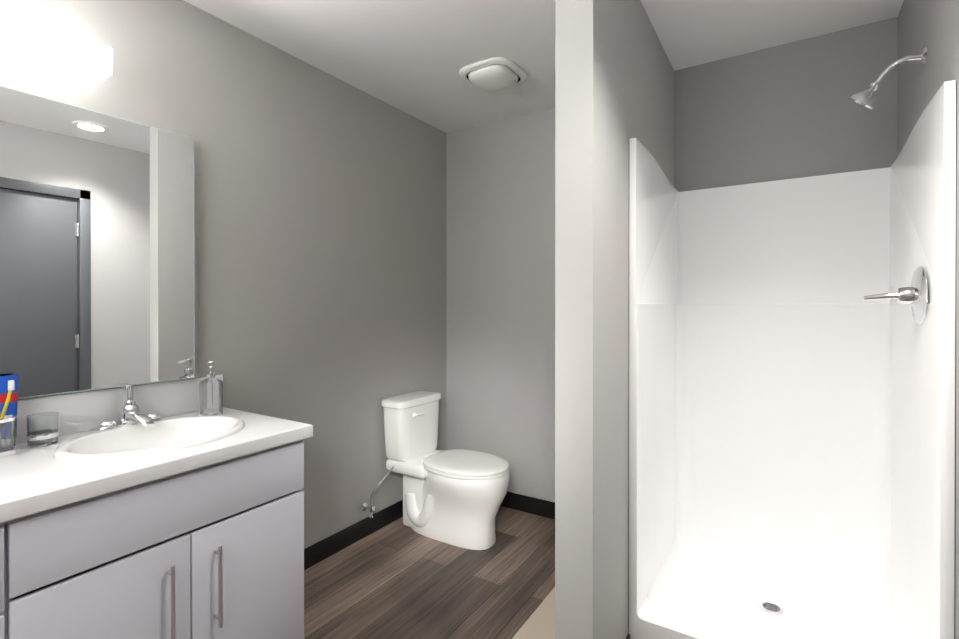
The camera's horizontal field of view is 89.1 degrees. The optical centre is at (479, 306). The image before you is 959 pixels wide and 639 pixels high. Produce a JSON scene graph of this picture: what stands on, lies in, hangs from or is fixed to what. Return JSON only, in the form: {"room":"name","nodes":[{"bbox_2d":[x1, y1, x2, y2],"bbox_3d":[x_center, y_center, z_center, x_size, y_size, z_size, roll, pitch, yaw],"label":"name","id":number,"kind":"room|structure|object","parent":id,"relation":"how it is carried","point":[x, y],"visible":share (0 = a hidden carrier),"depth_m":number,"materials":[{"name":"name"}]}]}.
{"room":"bathroom","nodes":[
{"label":"bathroom","id":0,"kind":"room"},
{"bbox_2d":[0,0,446,548],"bbox_3d":[-1.330,0.044,1.659,0.100,2.440,4.190,0,0,32],"label":"wall","id":1,"kind":"structure","parent":0,"point":[320,261],"depth_m":2.31,"materials":[{"name":"grey paint"}]},
{"bbox_2d":[0,5,111,80],"bbox_3d":[-1.442,-0.818,1.260,0.131,0.147,0.800,0,0,32],"label":"sconce","id":2,"kind":"object","parent":1,"relation":"attached to","point":[21,34],"visible":0.96,"depth_m":1.45,"materials":[{"name":"white"}]},
{"bbox_2d":[0,85,194,398],"bbox_3d":[-1.475,-0.185,1.292,0.044,0.918,1.377,0,0,32],"label":"mirror","id":3,"kind":"object","parent":1,"relation":"attached to","point":[97,250],"visible":1,"depth_m":1.59,"materials":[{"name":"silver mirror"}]},
{"bbox_2d":[16,374,222,441],"bbox_3d":[-1.463,0.343,1.336,0.019,0.131,1.540,0,0,32],"label":"backsplash","id":4,"kind":"structure","parent":1,"relation":"attached to","point":[83,410],"depth_m":1.63,"materials":[{"name":"white stone"}]},
{"bbox_2d":[304,499,402,569],"bbox_3d":[-0.637,1.211,2.655,0.010,0.100,1.561,0,0,32],"label":"baseboard","id":5,"kind":"structure","parent":1,"relation":"attached to","point":[321,550],"depth_m":2.58,"materials":[{"name":"black plastic"}]},
{"bbox_2d":[304,506,554,638],"bbox_3d":[-0.299,1.317,1.011,2.540,0.100,4.190,0,0,32],"label":"floor","id":6,"kind":"structure","parent":0,"point":[397,579],"depth_m":2.19,"materials":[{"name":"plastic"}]},
{"bbox_2d":[0,518,27,638],"bbox_3d":[-1.437,0.860,0.879,0.552,0.814,0.753,0,0,32],"label":"base cabinet","id":7,"kind":"object","parent":6,"relation":"on","point":[12,624],"depth_m":1.05,"materials":[{"name":"grey laminate"}]},
{"bbox_2d":[24,442,303,638],"bbox_3d":[-1.041,0.858,1.506,0.552,0.814,0.765,0,0,32],"label":"base cabinet","id":8,"kind":"object","parent":6,"relation":"on","point":[204,541],"depth_m":1.34,"materials":[{"name":"grey laminate"}]},
{"bbox_2d":[0,407,312,525],"bbox_3d":[-1.228,0.430,1.188,0.573,0.042,1.540,0,0,32],"label":"countertop","id":9,"kind":"structure","parent":8,"relation":"on","point":[33,482],"depth_m":1.27,"materials":[{"name":"white stone"}]},
{"bbox_2d":[0,380,17,457],"bbox_3d":[-1.325,0.307,1.337,0.082,0.201,0.082,0,0,32],"label":"toothbrush holder","id":10,"kind":"object","parent":9,"relation":"on","point":[8,447],"visible":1,"depth_m":1.34,"materials":[{"name":"clear glass"}]},
{"bbox_2d":[0,375,18,436],"bbox_3d":[-1.360,0.303,1.407,0.035,0.210,0.044,0,0,32],"label":"toothpaste tube","id":11,"kind":"object","parent":9,"relation":"on","point":[12,404],"visible":0.42,"depth_m":1.40,"materials":[{"name":"blue plastic"}]},
{"bbox_2d":[26,412,58,446],"bbox_3d":[-1.297,0.364,1.446,0.073,0.088,0.073,0,0,32],"label":"glass tumbler","id":12,"kind":"object","parent":9,"relation":"on","point":[42,429],"visible":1,"depth_m":1.42,"materials":[{"name":"clear glass"}]},
{"bbox_2d":[95,385,162,431],"bbox_3d":[-1.143,0.336,1.627,0.169,0.142,0.195,0,0,32],"label":"faucet","id":13,"kind":"object","parent":9,"relation":"on","point":[131,413],"visible":0.96,"depth_m":1.62,"materials":[{"name":"silver metal"}]},
{"bbox_2d":[54,416,244,461],"bbox_3d":[-0.998,0.479,1.521,0.384,0.175,0.510,0,0,32],"label":"sink basin","id":14,"kind":"object","parent":9,"relation":"in","point":[139,440],"visible":0.52,"depth_m":1.58,"materials":[{"name":"white ceramic"}]},
{"bbox_2d":[199,361,222,415],"bbox_3d":[-1.008,0.305,1.831,0.074,0.202,0.068,0,0,32],"label":"soap dispenser","id":15,"kind":"object","parent":9,"relation":"on","point":[210,394],"visible":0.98,"depth_m":1.81,"materials":[{"name":"clear glass"}]},
{"bbox_2d":[361,391,509,549],"bbox_3d":[-0.202,0.892,2.672,0.725,0.739,0.512,0,0,32],"label":"toilet","id":16,"kind":"object","parent":6,"relation":"on","point":[454,497],"visible":1,"depth_m":2.65,"materials":[{"name":"white ceramic"}]},
{"bbox_2d":[629,80,955,638],"bbox_3d":[1.112,0.333,1.856,0.853,1.862,0.826,0,0,32],"label":"shower stall","id":17,"kind":"object","parent":6,"relation":"on","point":[791,422],"visible":1,"depth_m":2.04,"materials":[{"name":"white plastic"}]},
{"bbox_2d":[759,601,783,614],"bbox_3d":[1.141,1.176,1.905,0.084,0.004,0.084,0,0,32],"label":"shower drain","id":18,"kind":"object","parent":17,"relation":"in","point":[771,607],"visible":1,"depth_m":1.90,"materials":[{"name":"silver metal"}]},
{"bbox_2d":[864,266,927,324],"bbox_3d":[1.290,-0.035,1.523,0.137,0.180,0.180,0,0,32],"label":"shower valve","id":19,"kind":"object","parent":17,"relation":"attached to","point":[915,295],"visible":1,"depth_m":1.48,"materials":[{"name":"silver metal"}]},
{"bbox_2d":[446,108,554,501],"bbox_3d":[0.835,0.041,2.707,2.440,2.440,0.105,0,0,32],"label":"wall","id":20,"kind":"structure","parent":0,"point":[500,222],"depth_m":3.07,"materials":[{"name":"grey paint"}]},
{"bbox_2d":[500,491,554,518],"bbox_3d":[0.362,1.210,2.941,1.333,0.100,0.010,0,0,32],"label":"baseboard","id":21,"kind":"structure","parent":20,"relation":"attached to","point":[532,505],"depth_m":2.97,"materials":[{"name":"black plastic"}]},
{"bbox_2d":[184,0,903,132],"bbox_3d":[-0.299,-1.223,1.003,2.540,0.100,4.190,0,0,32],"label":"ceiling","id":22,"kind":"structure","parent":0,"point":[412,57],"depth_m":2.11,"materials":[{"name":"white paint"}]},
{"bbox_2d":[459,57,526,90],"bbox_3d":[0.071,-1.152,2.467,0.300,0.050,0.300,0,0,32],"label":"fan","id":23,"kind":"object","parent":22,"relation":"attached to","point":[495,74],"visible":1,"depth_m":2.40,"materials":[{"name":"white plastic"}]},
{"bbox_2d":[555,0,673,638],"bbox_3d":[0.629,0.043,2.002,0.118,2.440,1.306,0,0,32],"label":"wall","id":24,"kind":"structure","parent":0,"point":[614,81],"depth_m":1.48,"materials":[{"name":"grey paint"}]},
{"bbox_2d":[674,17,897,191],"bbox_3d":[1.361,0.043,2.250,0.855,2.440,0.105,0,0,32],"label":"wall","id":25,"kind":"structure","parent":0,"point":[785,111],"depth_m":2.17,"materials":[{"name":"grey paint"}]},
{"bbox_2d":[897,0,958,638],"bbox_3d":[0.730,0.049,0.354,0.103,2.440,3.985,0,0,32],"label":"wall","id":26,"kind":"structure","parent":0,"point":[933,25],"depth_m":1.50,"materials":[{"name":"grey paint"}]},
{"bbox_2d":[849,46,928,109],"bbox_3d":[1.363,-0.753,1.636,0.197,0.161,0.109,0,0,32],"label":"shower head","id":27,"kind":"object","parent":26,"relation":"attached to","point":[865,99],"visible":1,"depth_m":1.64}
]}

